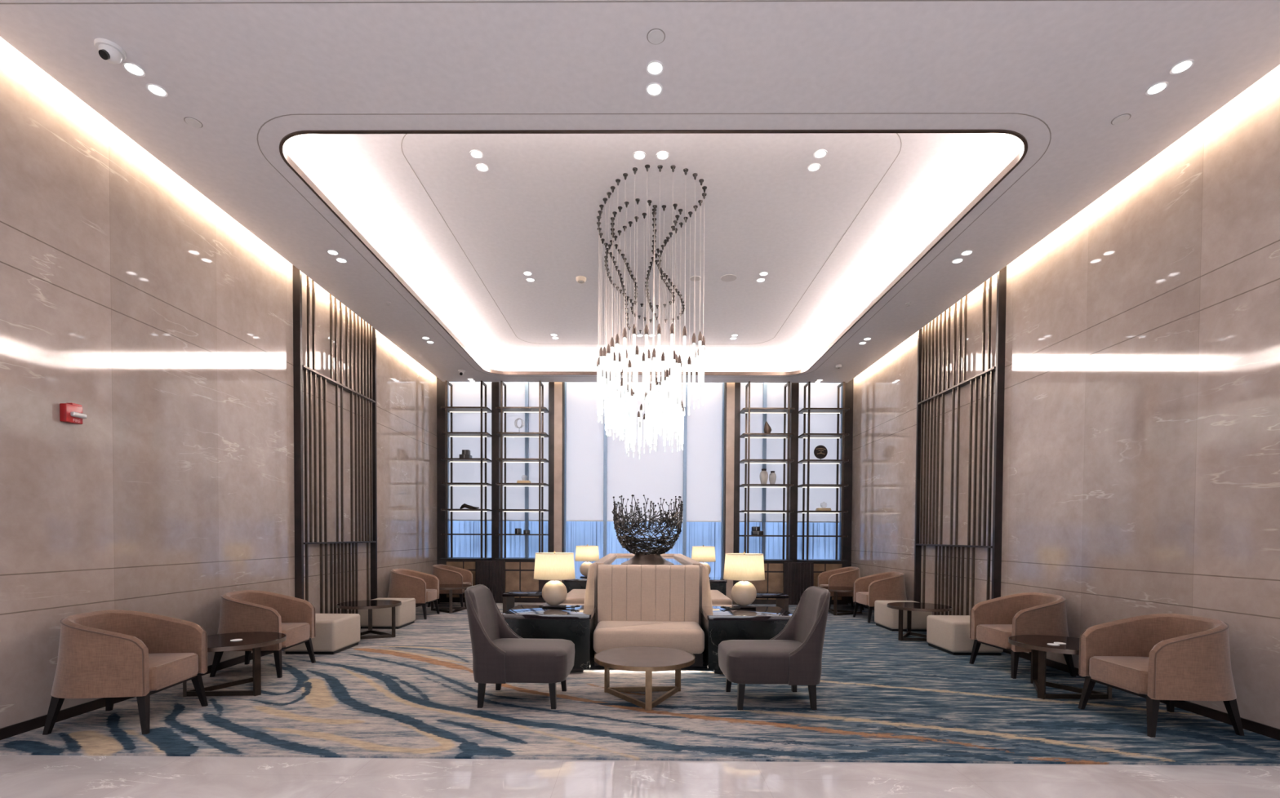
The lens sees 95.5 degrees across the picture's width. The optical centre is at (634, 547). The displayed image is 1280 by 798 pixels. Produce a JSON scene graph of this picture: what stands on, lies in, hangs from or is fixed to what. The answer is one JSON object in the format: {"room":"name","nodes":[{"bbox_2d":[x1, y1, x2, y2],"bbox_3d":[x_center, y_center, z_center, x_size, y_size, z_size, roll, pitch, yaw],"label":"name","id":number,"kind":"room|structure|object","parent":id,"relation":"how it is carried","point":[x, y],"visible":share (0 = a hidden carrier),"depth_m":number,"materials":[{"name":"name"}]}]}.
{"room":"hotel lobby","nodes":[
{"label":"hotel lobby","id":0,"kind":"room"},
{"bbox_2d":[0,36,436,728],"bbox_3d":[-4.392,-1.295,3.891,0.250,5.212,17.750,0,1,1],"label":"wall","id":1,"kind":"structure","parent":0,"point":[129,296],"depth_m":5.04,"materials":[{"name":"beige stone"}]},
{"bbox_2d":[59,403,86,424],"bbox_3d":[-4.221,-1.010,4.373,0.085,0.150,0.135,0,1,1],"label":"fire alarm","id":2,"kind":"object","parent":1,"relation":"attached to","point":[71,413],"visible":1,"depth_m":4.34,"materials":[{"name":"red plastic"}]},
{"bbox_2d":[0,603,428,740],"bbox_3d":[-4.236,1.183,7.825,0.015,0.075,8.280,0,1,1],"label":"baseboard","id":3,"kind":"structure","parent":1,"relation":"attached to","point":[12,731],"depth_m":4.42,"materials":[{"name":"black wood"}]},
{"bbox_2d":[293,265,377,613],"bbox_3d":[-4.176,-1.203,8.267,0.100,4.830,2.084,0,1,1],"label":"slatted screen","id":4,"kind":"object","parent":1,"relation":"attached to","point":[369,503],"visible":0.77,"depth_m":8.13,"materials":[{"name":"black wood"}]},
{"bbox_2d":[0,0,1279,382],"bbox_3d":[0.126,-3.331,3.543,8.466,0.100,17.220,0,1,1],"label":"ceiling","id":5,"kind":"structure","parent":0,"point":[1076,67],"depth_m":4.10,"materials":[{"name":"paint"}]},
{"bbox_2d":[93,37,126,64],"bbox_3d":[-3.471,-3.255,3.848,0.160,0.103,0.160,0,1,1],"label":"security camera","id":6,"kind":"object","parent":5,"relation":"attached to","point":[110,51],"visible":1,"depth_m":3.81,"materials":[{"name":"white plastic"}]},
{"bbox_2d":[122,61,146,76],"bbox_3d":[-3.460,-3.306,4.017,0.124,0.008,0.124,0,1,1],"label":"recessed light","id":7,"kind":"object","parent":5,"relation":"in","point":[133,68],"visible":1,"depth_m":4.01,"materials":[{"name":"white plastic"}]},
{"bbox_2d":[146,83,168,97],"bbox_3d":[-3.458,-3.310,4.207,0.124,0.008,0.124,0,1,1],"label":"recessed light","id":8,"kind":"object","parent":5,"relation":"in","point":[154,89],"visible":1,"depth_m":4.20,"materials":[{"name":"white"}]},
{"bbox_2d":[183,116,203,128],"bbox_3d":[-3.445,-3.318,4.537,0.120,0.009,0.120,0,1,1],"label":"sprinkler","id":9,"kind":"object","parent":5,"relation":"attached to","point":[192,122],"visible":1,"depth_m":4.53,"materials":[{"name":"white plastic"}]},
{"bbox_2d":[0,0,1111,4],"bbox_3d":[0.126,-3.289,3.488,8.466,0.022,0.008,0,1,1],"label":"trim","id":10,"kind":"structure","parent":5,"relation":"attached to","point":[668,0],"depth_m":3.50,"materials":[{"name":"paint"}]},
{"bbox_2d":[279,128,1027,375],"bbox_3d":[0.169,-3.391,8.087,6.300,0.062,6.990,0,1,1],"label":"trim","id":11,"kind":"structure","parent":5,"relation":"attached to","point":[1016,161],"depth_m":5.35,"materials":[{"name":"paint"}]},
{"bbox_2d":[257,112,1051,377],"bbox_3d":[0.169,-3.381,8.073,6.600,0.022,7.320,0,1,1],"label":"trim","id":12,"kind":"structure","parent":5,"relation":"attached to","point":[1043,122],"depth_m":4.43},
{"bbox_2d":[645,82,662,96],"bbox_3d":[0.142,-3.291,4.174,0.124,0.008,0.124,0,1,1],"label":"recessed light","id":13,"kind":"object","parent":5,"relation":"in","point":[652,89],"visible":1,"depth_m":4.17,"materials":[{"name":"white"}]},
{"bbox_2d":[645,60,663,75],"bbox_3d":[0.140,-3.287,3.984,0.124,0.008,0.124,0,1,1],"label":"recessed light","id":14,"kind":"object","parent":5,"relation":"in","point":[654,68],"visible":1,"depth_m":3.98,"materials":[{"name":"white"}]},
{"bbox_2d":[646,28,665,44],"bbox_3d":[0.138,-3.284,3.734,0.120,0.009,0.120,0,1,1],"label":"sprinkler","id":15,"kind":"object","parent":5,"relation":"attached to","point":[655,36],"visible":1,"depth_m":3.73,"materials":[{"name":"white plastic"}]},
{"bbox_2d":[1111,113,1131,124],"bbox_3d":[3.725,-3.279,4.450,0.120,0.009,0.120,0,1,1],"label":"sprinkler","id":16,"kind":"object","parent":5,"relation":"attached to","point":[1122,118],"visible":1,"depth_m":4.45,"materials":[{"name":"white plastic"}]},
{"bbox_2d":[1145,80,1168,95],"bbox_3d":[3.722,-3.272,4.140,0.124,0.008,0.124,0,1,1],"label":"recessed light","id":17,"kind":"object","parent":5,"relation":"in","point":[1157,87],"visible":1,"depth_m":4.14,"materials":[{"name":"white"}]},
{"bbox_2d":[1168,58,1194,75],"bbox_3d":[3.720,-3.268,3.950,0.124,0.008,0.124,0,1,1],"label":"recessed light","id":18,"kind":"object","parent":5,"relation":"in","point":[1182,66],"visible":1,"depth_m":3.94,"materials":[{"name":"white"}]},
{"bbox_2d":[0,603,1279,797],"bbox_3d":[0.105,1.425,4.054,9.370,0.188,18.650,0,1,1],"label":"floor","id":19,"kind":"structure","parent":0,"point":[21,776],"depth_m":3.37,"materials":[{"name":"stone"}]},
{"bbox_2d":[0,601,1279,766],"bbox_3d":[0.142,1.249,7.883,8.770,0.012,8.475,0,1,1],"label":"carpet","id":20,"kind":"object","parent":19,"relation":"on","point":[881,698],"visible":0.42,"depth_m":4.46,"materials":[{"name":"carpet"}]},
{"bbox_2d":[42,609,208,735],"bbox_3d":[-3.795,0.890,4.332,0.742,0.807,0.758,0,1,-6],"label":"armchair","id":21,"kind":"object","parent":20,"relation":"on","point":[109,655],"visible":1,"depth_m":4.05,"materials":[{"name":"beige fabric"}]},
{"bbox_2d":[182,631,286,697],"bbox_3d":[-3.572,1.048,5.176,0.808,0.460,0.808,1,1,26],"label":"side table","id":22,"kind":"object","parent":20,"relation":"on","point":[254,641],"visible":0.7,"depth_m":5.03,"materials":[{"name":"brown wood"}]},
{"bbox_2d":[209,590,315,678],"bbox_3d":[-3.820,0.857,5.953,0.742,0.807,0.758,0,1,-3],"label":"armchair","id":23,"kind":"object","parent":20,"relation":"on","point":[246,611],"visible":0.85,"depth_m":5.73,"materials":[{"name":"beige fabric"}]},
{"bbox_2d":[284,613,359,654],"bbox_3d":[-3.775,1.041,7.048,0.610,0.395,0.650,0,1,1],"label":"ottoman","id":24,"kind":"object","parent":20,"relation":"on","point":[335,633],"visible":0.71,"depth_m":6.78,"materials":[{"name":"beige fabric"}]},
{"bbox_2d":[336,600,401,639],"bbox_3d":[-3.616,0.992,7.936,0.808,0.460,0.808,1,1,37],"label":"side table","id":25,"kind":"object","parent":20,"relation":"on","point":[369,605],"visible":0.98,"depth_m":7.87,"materials":[{"name":"wood"}]},
{"bbox_2d":[359,598,415,629],"bbox_3d":[-3.768,1.004,8.888,0.610,0.395,0.650,0,1,1],"label":"ottoman","id":26,"kind":"object","parent":20,"relation":"on","point":[405,614],"visible":0.6,"depth_m":8.57,"materials":[{"name":"beige fabric"}]},
{"bbox_2d":[387,568,439,619],"bbox_3d":[-3.803,0.778,9.893,0.742,0.807,0.758,0,1,-1],"label":"armchair","id":27,"kind":"object","parent":20,"relation":"on","point":[424,588],"visible":0.88,"depth_m":9.56,"materials":[{"name":"beige fabric"}]},
{"bbox_2d":[427,564,473,607],"bbox_3d":[-3.648,0.748,11.452,0.742,0.807,0.758,0,1,1],"label":"armchair","id":28,"kind":"object","parent":20,"relation":"on","point":[446,575],"visible":0.75,"depth_m":11.11,"materials":[{"name":"beige fabric"}]},
{"bbox_2d":[431,584,472,613],"bbox_3d":[-3.391,0.938,10.663,0.808,0.460,0.808,0,1,-21],"label":"side table","id":29,"kind":"object","parent":20,"relation":"on","point":[442,587],"visible":0.71,"depth_m":10.54,"materials":[{"name":"wood"}]},
{"bbox_2d":[439,557,491,602],"bbox_3d":[-3.532,0.683,12.230,0.985,0.905,0.500,0,1,1],"label":"base cabinet","id":30,"kind":"object","parent":20,"relation":"on","point":[468,564],"visible":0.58,"depth_m":12.00,"materials":[{"name":"black wood"}]},
{"bbox_2d":[440,380,491,558],"bbox_3d":[-3.520,-1.604,12.189,0.975,3.660,0.450,0,1,1],"label":"display shelf","id":31,"kind":"object","parent":30,"relation":"on","point":[451,409],"visible":1,"depth_m":12.05,"materials":[{"name":"brown metal"}]},
{"bbox_2d":[475,560,505,603],"bbox_3d":[-2.965,0.710,11.932,0.600,0.870,0.075,0,1,1],"label":"panel","id":32,"kind":"object","parent":20,"relation":"on","point":[491,574],"visible":0.75,"depth_m":11.91,"materials":[{"name":"black wood"}]},
{"bbox_2d":[464,584,574,710],"bbox_3d":[-0.968,0.814,4.957,0.866,0.962,0.668,0,1,2],"label":"slipper chair","id":33,"kind":"object","parent":20,"relation":"on","point":[500,656],"visible":1,"depth_m":4.67,"materials":[{"name":"grey fabric"}]},
{"bbox_2d":[494,558,548,603],"bbox_3d":[-2.360,0.690,12.219,1.050,0.905,0.500,0,1,1],"label":"base cabinet","id":34,"kind":"object","parent":20,"relation":"on","point":[519,572],"visible":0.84,"depth_m":11.98,"materials":[{"name":"black wood"}]},
{"bbox_2d":[495,381,548,559],"bbox_3d":[-2.348,-1.597,12.178,1.040,3.660,0.450,0,1,1],"label":"display shelf","id":35,"kind":"object","parent":34,"relation":"on","point":[540,410],"visible":0.98,"depth_m":12.01,"materials":[{"name":"brown metal"}]},
{"bbox_2d":[502,591,542,613],"bbox_3d":[-1.520,0.941,8.535,0.720,0.560,0.540,0,1,1],"label":"console table","id":36,"kind":"object","parent":20,"relation":"on","point":[508,597],"visible":0.48,"depth_m":8.32,"materials":[{"name":"brown wood"}]},
{"bbox_2d":[502,605,596,672],"bbox_3d":[-0.882,0.968,6.209,0.900,0.605,0.770,0,1,1],"label":"table","id":37,"kind":"object","parent":20,"relation":"on","point":[576,625],"visible":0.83,"depth_m":5.84,"materials":[{"name":"black stone"}]},
{"bbox_2d":[533,551,575,608],"bbox_3d":[-0.887,0.349,6.437,0.462,0.625,0.462,0,1,1],"label":"table lamp","id":38,"kind":"object","parent":37,"relation":"on","point":[554,566],"visible":1,"depth_m":6.29,"materials":[{"name":"fabric"}]},
{"bbox_2d":[563,576,586,593],"bbox_3d":[-0.838,0.875,10.888,0.900,0.605,0.770,0,1,1],"label":"table","id":39,"kind":"object","parent":20,"relation":"on","point":[579,583],"visible":0.12,"depth_m":10.52,"materials":[{"name":"black stone"}]},
{"bbox_2d":[574,544,599,577],"bbox_3d":[-0.894,0.258,10.966,0.462,0.625,0.462,0,1,1],"label":"table lamp","id":40,"kind":"object","parent":39,"relation":"on","point":[587,553],"visible":0.73,"depth_m":10.80,"materials":[{"name":"fabric"}]},
{"bbox_2d":[560,553,617,628],"bbox_3d":[-0.739,0.655,8.522,0.820,1.020,3.850,0,1,1],"label":"sofa","id":41,"kind":"object","parent":20,"relation":"on","point":[588,597],"visible":0.31,"depth_m":6.71,"materials":[{"name":"beige fabric"}]},
{"bbox_2d":[561,589,586,604],"bbox_3d":[-0.852,0.882,9.633,0.575,0.240,1.550,0,1,1],"label":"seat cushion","id":42,"kind":"object","parent":41,"relation":"on","point":[575,596],"depth_m":9.05,"materials":[{"name":"beige fabric"}]},
{"bbox_2d":[594,646,694,711],"bbox_3d":[0.086,1.119,5.033,0.868,0.360,0.868,0,1,1],"label":"coffee table","id":43,"kind":"object","parent":20,"relation":"on","point":[648,660],"visible":1,"depth_m":4.94,"materials":[{"name":"beige wood"}]},
{"bbox_2d":[608,556,686,565],"bbox_3d":[0.171,0.715,8.515,0.990,1.030,3.900,0,1,1],"label":"table top","id":44,"kind":"object","parent":20,"relation":"on","point":[619,560],"visible":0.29,"depth_m":8.73,"materials":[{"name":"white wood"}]},
{"bbox_2d":[611,494,683,565],"bbox_3d":[0.162,-0.202,7.238,0.897,0.855,0.890,0,1,-3],"label":"bowl","id":45,"kind":"object","parent":44,"relation":"on","point":[652,557],"visible":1,"depth_m":7.02,"materials":[{"name":"metal"}]},
{"bbox_2d":[593,564,704,666],"bbox_3d":[0.149,0.709,6.202,1.130,1.014,0.705,0,1,1],"label":"sofa","id":46,"kind":"object","parent":20,"relation":"on","point":[655,606],"visible":0.98,"depth_m":6.40,"materials":[{"name":"beige fabric"}]},
{"bbox_2d":[593,621,704,653],"bbox_3d":[0.148,0.949,6.187,1.130,0.255,0.665,0,1,1],"label":"seat cushion","id":47,"kind":"object","parent":46,"relation":"on","point":[686,636],"depth_m":5.86,"materials":[{"name":"beige fabric"}]},
{"bbox_2d":[673,554,737,626],"bbox_3d":[1.081,0.665,8.505,0.820,1.020,3.850,0,1,1],"label":"sofa","id":48,"kind":"object","parent":20,"relation":"on","point":[707,597],"visible":0.3,"depth_m":6.68,"materials":[{"name":"beige fabric"}]},
{"bbox_2d":[710,590,732,604],"bbox_3d":[1.212,0.893,9.614,0.575,0.240,1.550,0,1,1],"label":"seat cushion","id":49,"kind":"object","parent":48,"relation":"on","point":[717,597],"depth_m":8.87,"materials":[{"name":"beige fabric"}]},
{"bbox_2d":[709,577,727,595],"bbox_3d":[1.222,0.886,10.869,0.900,0.605,0.770,0,1,1],"label":"table","id":50,"kind":"object","parent":20,"relation":"on","point":[718,584],"visible":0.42,"depth_m":10.50,"materials":[{"name":"black stone"}]},
{"bbox_2d":[691,545,715,578],"bbox_3d":[1.296,0.269,10.946,0.462,0.625,0.462,0,1,1],"label":"table lamp","id":51,"kind":"object","parent":50,"relation":"on","point":[703,553],"visible":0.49,"depth_m":10.76,"materials":[{"name":"fabric"}]},
{"bbox_2d":[699,606,792,673],"bbox_3d":[1.178,0.979,6.190,0.900,0.605,0.770,0,1,1],"label":"table","id":52,"kind":"object","parent":20,"relation":"on","point":[718,624],"visible":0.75,"depth_m":5.83,"materials":[{"name":"black stone"}]},
{"bbox_2d":[723,551,764,608],"bbox_3d":[1.224,0.358,6.497,0.462,0.625,0.462,0,1,1],"label":"table lamp","id":53,"kind":"object","parent":52,"relation":"on","point":[744,567],"visible":1,"depth_m":6.36,"materials":[{"name":"fabric"}]},
{"bbox_2d":[732,591,789,611],"bbox_3d":[1.829,0.959,8.504,0.720,0.560,0.540,0,1,1],"label":"console table","id":54,"kind":"object","parent":20,"relation":"on","point":[782,600],"visible":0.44,"depth_m":8.29,"materials":[{"name":"black wood"}]},
{"bbox_2d":[738,560,794,604],"bbox_3d":[2.740,0.717,12.172,1.070,0.905,0.500,0,1,1],"label":"base cabinet","id":55,"kind":"object","parent":20,"relation":"on","point":[773,582],"visible":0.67,"depth_m":11.94,"materials":[{"name":"black wood"}]},
{"bbox_2d":[739,381,794,560],"bbox_3d":[2.752,-1.570,12.131,1.060,3.660,0.450,0,1,1],"label":"display shelf","id":56,"kind":"object","parent":55,"relation":"on","point":[748,411],"visible":0.98,"depth_m":11.97,"materials":[{"name":"brown metal"}]},
{"bbox_2d":[717,586,830,710],"bbox_3d":[1.177,0.826,4.957,0.866,0.962,0.668,0,1,-1],"label":"slipper chair","id":57,"kind":"object","parent":20,"relation":"on","point":[793,658],"visible":1,"depth_m":4.67,"materials":[{"name":"grey fabric"}]},
{"bbox_2d":[782,562,813,605],"bbox_3d":[3.349,0.744,11.874,0.600,0.870,0.075,0,1,1],"label":"panel","id":58,"kind":"object","parent":20,"relation":"on","point":[798,577],"visible":0.77,"depth_m":11.85,"materials":[{"name":"black wood"}]},
{"bbox_2d":[796,560,848,604],"bbox_3d":[3.912,0.724,12.161,0.965,0.905,0.500,0,1,1],"label":"base cabinet","id":59,"kind":"object","parent":20,"relation":"on","point":[820,566],"visible":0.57,"depth_m":11.93,"materials":[{"name":"black wood"}]},
{"bbox_2d":[797,382,848,560],"bbox_3d":[3.924,-1.563,12.120,0.955,3.660,0.450,0,1,1],"label":"display shelf","id":60,"kind":"object","parent":59,"relation":"on","point":[804,411],"visible":1,"depth_m":11.95,"materials":[{"name":"brown metal"}]},
{"bbox_2d":[813,445,827,459],"bbox_3d":[3.858,-1.958,12.047,0.284,0.317,0.060,0,1,1],"label":"ornament","id":61,"kind":"object","parent":60,"relation":"on","point":[820,452],"visible":0.87,"depth_m":12.03,"materials":[{"name":"black wood"}]},
{"bbox_2d":[817,567,863,610],"bbox_3d":[4.043,0.790,11.341,0.742,0.807,0.758,0,1,1],"label":"armchair","id":62,"kind":"object","parent":20,"relation":"on","point":[846,576],"visible":0.69,"depth_m":11.00,"materials":[{"name":"beige fabric"}]},
{"bbox_2d":[819,586,862,616],"bbox_3d":[3.769,0.977,10.587,0.808,0.460,0.808,1,1,37],"label":"side table","id":63,"kind":"object","parent":20,"relation":"on","point":[835,589],"visible":0.57,"depth_m":10.39,"materials":[{"name":"wood"}]},
{"bbox_2d":[853,572,906,623],"bbox_3d":[4.168,0.822,9.760,0.742,0.807,0.758,0,1,1],"label":"armchair","id":64,"kind":"object","parent":20,"relation":"on","point":[887,586],"visible":0.84,"depth_m":9.44,"materials":[{"name":"beige fabric"}]},
{"bbox_2d":[874,600,932,631],"bbox_3d":[4.103,1.045,8.905,0.610,0.395,0.650,0,1,1],"label":"ottoman","id":65,"kind":"object","parent":20,"relation":"on","point":[886,618],"visible":0.6,"depth_m":8.61,"materials":[{"name":"beige fabric"}]},
{"bbox_2d":[886,602,952,641],"bbox_3d":[3.904,1.030,7.986,0.808,0.460,0.808,0,1,-25],"label":"side table","id":66,"kind":"object","parent":20,"relation":"on","point":[909,607],"visible":0.96,"depth_m":7.85,"materials":[{"name":"wood"}]},
{"bbox_2d":[926,615,1003,655],"bbox_3d":[4.067,1.079,7.185,0.610,0.395,0.650,0,1,1],"label":"ottoman","id":67,"kind":"object","parent":20,"relation":"on","point":[949,634],"visible":0.73,"depth_m":6.93,"materials":[{"name":"beige fabric"}]},
{"bbox_2d":[969,592,1075,679],"bbox_3d":[4.104,0.895,6.113,0.742,0.807,0.758,0,1,-3],"label":"armchair","id":68,"kind":"object","parent":20,"relation":"on","point":[993,621],"visible":0.84,"depth_m":6.02,"materials":[{"name":"beige fabric"}]},
{"bbox_2d":[1008,635,1111,699],"bbox_3d":[3.838,1.085,5.227,0.808,0.460,0.808,0,1,-30],"label":"side table","id":69,"kind":"object","parent":20,"relation":"on","point":[1037,644],"visible":0.62,"depth_m":5.09,"materials":[{"name":"wood"}]},
{"bbox_2d":[1078,613,1244,737],"bbox_3d":[4.008,0.929,4.412,0.742,0.807,0.758,0,1,1],"label":"armchair","id":70,"kind":"object","parent":20,"relation":"on","point":[1170,658],"visible":1,"depth_m":4.16,"materials":[{"name":"beige fabric"}]},
{"bbox_2d":[283,133,1023,361],"bbox_3d":[0.131,-3.751,3.775,8.770,0.150,17.700,0,1,1],"label":"ceiling","id":71,"kind":"structure","parent":0,"point":[535,209],"depth_m":6.71,"materials":[{"name":"paint"}]},
{"bbox_2d":[495,360,794,369],"bbox_3d":[0.207,-3.696,12.002,8.146,0.290,0.030,0,1,1],"label":"trim","id":72,"kind":"structure","parent":71,"relation":"attached to","point":[508,365],"depth_m":11.99,"materials":[{"name":"paint"}]},
{"bbox_2d":[477,358,814,368],"bbox_3d":[0.170,-3.617,8.083,7.200,0.290,7.890,0,1,1],"label":"trim","id":73,"kind":"structure","parent":71,"relation":"attached to","point":[489,363],"depth_m":11.93,"materials":[{"name":"paint"}]},
{"bbox_2d":[400,133,902,344],"bbox_3d":[0.170,-3.770,8.000,4.680,0.022,5.850,0,1,1],"label":"trim","id":74,"kind":"structure","parent":71,"relation":"attached to","point":[896,133],"depth_m":6.82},
{"bbox_2d":[596,164,706,460],"bbox_3d":[0.175,-2.622,7.946,1.228,2.274,4.589,0,1,1],"label":"pendant chandelier","id":75,"kind":"object","parent":71,"relation":"hanging from","point":[660,400],"visible":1,"depth_m":6.69,"materials":[{"name":"glass"}]},
{"bbox_2d":[851,64,1279,729],"bbox_3d":[4.628,-1.247,3.807,0.250,5.212,17.750,0,1,1],"label":"wall","id":76,"kind":"structure","parent":0,"point":[1141,436],"depth_m":5.21,"materials":[{"name":"beige stone"}]},
{"bbox_2d":[913,266,1006,615],"bbox_3d":[4.493,-1.156,8.187,0.100,4.830,2.084,0,1,1],"label":"slatted screen","id":77,"kind":"object","parent":76,"relation":"attached to","point":[922,402],"visible":0.82,"depth_m":8.04,"materials":[{"name":"black wood"}]},
{"bbox_2d":[858,604,1279,741],"bbox_3d":[4.519,1.231,7.744,0.015,0.075,8.280,0,1,1],"label":"baseboard","id":78,"kind":"structure","parent":76,"relation":"attached to","point":[1247,725],"depth_m":4.53,"materials":[{"name":"black wood"}]},
{"bbox_3d":[0.200,-1.445,12.547,8.770,5.212,0.250,0,1,1],"label":"wall","id":79,"kind":"structure","parent":0,"visible":0},
{"bbox_2d":[436,377,448,564],"bbox_3d":[-4.100,-1.241,12.407,0.175,4.740,0.180,0,1,1],"label":"trim","id":80,"kind":"structure","parent":79,"relation":"attached to","point":[441,386],"depth_m":12.31,"materials":[{"name":"black wood"}]},
{"bbox_2d":[448,382,535,558],"bbox_3d":[-2.899,-1.693,12.544,2.370,3.950,0.135,0,1,1],"label":"window","id":81,"kind":"structure","parent":79,"relation":"in","point":[526,384],"depth_m":12.49,"materials":[{"name":"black metal"}]},
{"bbox_2d":[448,382,524,521],"bbox_3d":[-3.182,-2.096,12.541,1.660,3.055,0.070,0,1,1],"label":"roller blind","id":82,"kind":"object","parent":81,"relation":"attached to","point":[464,394],"visible":0.52,"depth_m":12.54,"materials":[{"name":"fabric"}]},
{"bbox_2d":[448,520,524,557],"bbox_3d":[-3.192,-0.185,12.619,1.720,0.810,0.004,0,1,1],"label":"curtain","id":83,"kind":"object","parent":81,"relation":"attached to","point":[464,546],"visible":0.71,"depth_m":12.62,"materials":[{"name":"fabric"}]},
{"bbox_2d":[528,382,548,521],"bbox_3d":[-2.032,-2.090,12.530,0.500,3.055,0.070,0,1,1],"label":"roller blind","id":84,"kind":"object","parent":81,"relation":"attached to","point":[533,386],"visible":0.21,"depth_m":12.53,"materials":[{"name":"fabric"}]},
{"bbox_2d":[528,521,548,557],"bbox_3d":[-2.042,-0.179,12.609,0.560,0.810,0.004,0,1,1],"label":"screen","id":85,"kind":"object","parent":81,"relation":"attached to","point":[533,526],"visible":0.57,"depth_m":12.61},
{"bbox_2d":[491,382,500,560],"bbox_3d":[-2.950,-1.235,12.396,0.155,4.740,0.180,0,1,1],"label":"trim","id":86,"kind":"structure","parent":79,"relation":"attached to","point":[495,386],"depth_m":12.30,"materials":[{"name":"black wood"}]},
{"bbox_2d":[548,382,554,582],"bbox_3d":[-1.763,-1.228,12.385,0.120,4.740,0.180,0,1,1],"label":"trim","id":87,"kind":"structure","parent":79,"relation":"attached to","point":[551,384],"depth_m":12.29,"materials":[{"name":"black wood"}]},
{"bbox_2d":[554,382,562,582],"bbox_3d":[-1.618,-1.233,12.383,0.170,4.750,0.180,0,1,1],"label":"trim","id":88,"kind":"structure","parent":79,"relation":"attached to","point":[557,385],"depth_m":12.28,"materials":[{"name":"beige stone"}]},
{"bbox_2d":[561,382,564,583],"bbox_3d":[-1.520,-1.227,12.383,0.025,4.740,0.180,0,1,1],"label":"trim","id":89,"kind":"structure","parent":79,"relation":"attached to","point":[563,383],"depth_m":12.31,"materials":[{"name":"black wood"}]},
{"bbox_2d":[564,382,724,577],"bbox_3d":[0.200,-1.451,12.520,3.490,4.400,0.135,0,1,1],"label":"window","id":90,"kind":"structure","parent":79,"relation":"in","point":[605,445],"depth_m":12.46,"materials":[{"name":"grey metal"}]},
{"bbox_2d":[565,382,604,521],"bbox_3d":[-1.067,-2.085,12.521,0.810,3.055,0.070,0,1,1],"label":"roller blind","id":91,"kind":"object","parent":90,"relation":"attached to","point":[584,434],"visible":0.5,"depth_m":12.52,"materials":[{"name":"fabric"}]},
{"bbox_2d":[566,521,603,576],"bbox_3d":[-1.078,0.051,12.604,0.870,1.260,0.004,0,1,1],"label":"curtain","id":92,"kind":"object","parent":90,"relation":"attached to","point":[578,533],"visible":0.5,"depth_m":12.60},
{"bbox_2d":[606,521,682,555],"bbox_3d":[0.217,0.058,12.592,1.700,1.260,0.004,0,1,1],"label":"screen","id":93,"kind":"object","parent":90,"relation":"attached to","point":[613,546],"visible":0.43,"depth_m":12.59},
{"bbox_2d":[606,382,683,522],"bbox_3d":[0.228,-2.078,12.509,1.640,3.055,0.070,0,1,1],"label":"roller blind","id":94,"kind":"object","parent":90,"relation":"attached to","point":[659,474],"visible":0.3,"depth_m":12.52,"materials":[{"name":"white fabric"}]},
{"bbox_2d":[685,522,720,577],"bbox_3d":[1.487,0.065,12.580,0.820,1.260,0.004,0,1,1],"label":"curtain","id":95,"kind":"object","parent":90,"relation":"attached to","point":[698,534],"visible":0.5,"depth_m":12.57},
{"bbox_2d":[686,382,722,522],"bbox_3d":[1.498,-2.071,12.498,0.760,3.055,0.070,0,1,1],"label":"roller blind","id":96,"kind":"object","parent":90,"relation":"attached to","point":[704,424],"visible":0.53,"depth_m":12.50,"materials":[{"name":"white fabric"}]},
{"bbox_2d":[722,382,726,577],"bbox_3d":[1.914,-1.208,12.351,0.025,4.740,0.180,0,1,1],"label":"trim","id":97,"kind":"structure","parent":79,"relation":"attached to","point":[725,384],"depth_m":12.28,"materials":[{"name":"black wood"}]},
{"bbox_2d":[725,382,734,600],"bbox_3d":[2.012,-1.213,12.350,0.170,4.750,0.180,0,1,1],"label":"trim","id":98,"kind":"structure","parent":79,"relation":"attached to","point":[730,386],"depth_m":12.25,"materials":[{"name":"beige stone"}]},
{"bbox_2d":[733,382,740,586],"bbox_3d":[2.157,-1.207,12.348,0.120,4.740,0.180,0,1,1],"label":"trim","id":99,"kind":"structure","parent":79,"relation":"attached to","point":[737,385],"depth_m":12.25,"materials":[{"name":"black wood"}]},
{"bbox_2d":[739,383,763,522],"bbox_3d":[2.468,-2.066,12.488,0.560,3.055,0.070,0,1,1],"label":"roller blind","id":100,"kind":"object","parent":79,"relation":"attached to","point":[756,389],"visible":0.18,"depth_m":12.49,"materials":[{"name":"fabric"}]},
{"bbox_2d":[788,382,799,562],"bbox_3d":[3.364,-1.201,12.337,0.155,4.740,0.180,0,1,1],"label":"trim","id":101,"kind":"structure","parent":79,"relation":"attached to","point":[794,387],"depth_m":12.24,"materials":[{"name":"black wood"}]},
{"bbox_2d":[760,382,842,559],"bbox_3d":[3.301,-1.659,12.486,2.370,3.950,0.135,0,1,1],"label":"window","id":102,"kind":"structure","parent":79,"relation":"in","point":[765,384],"depth_m":12.44,"materials":[{"name":"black metal"}]},
{"bbox_2d":[738,522,761,554],"bbox_3d":[2.458,-0.155,12.567,0.620,0.810,0.004,0,1,1],"label":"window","id":103,"kind":"structure","parent":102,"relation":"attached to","point":[755,543],"depth_m":12.57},
{"bbox_2d":[765,522,839,559],"bbox_3d":[3.608,-0.149,12.556,1.660,0.810,0.004,0,1,1],"label":"curtain","id":104,"kind":"object","parent":102,"relation":"attached to","point":[820,548],"visible":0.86,"depth_m":12.55,"materials":[{"name":"fabric"}]},
{"bbox_2d":[765,382,841,523],"bbox_3d":[3.618,-2.060,12.478,1.600,3.055,0.070,0,1,1],"label":"roller blind","id":105,"kind":"object","parent":102,"relation":"attached to","point":[823,395],"visible":0.54,"depth_m":12.48,"materials":[{"name":"fabric"}]},
{"bbox_2d":[840,378,853,603],"bbox_3d":[4.494,-1.195,12.327,0.175,4.740,0.180,0,1,1],"label":"trim","id":106,"kind":"structure","parent":79,"relation":"attached to","point":[848,441],"depth_m":12.23,"materials":[{"name":"black wood"}]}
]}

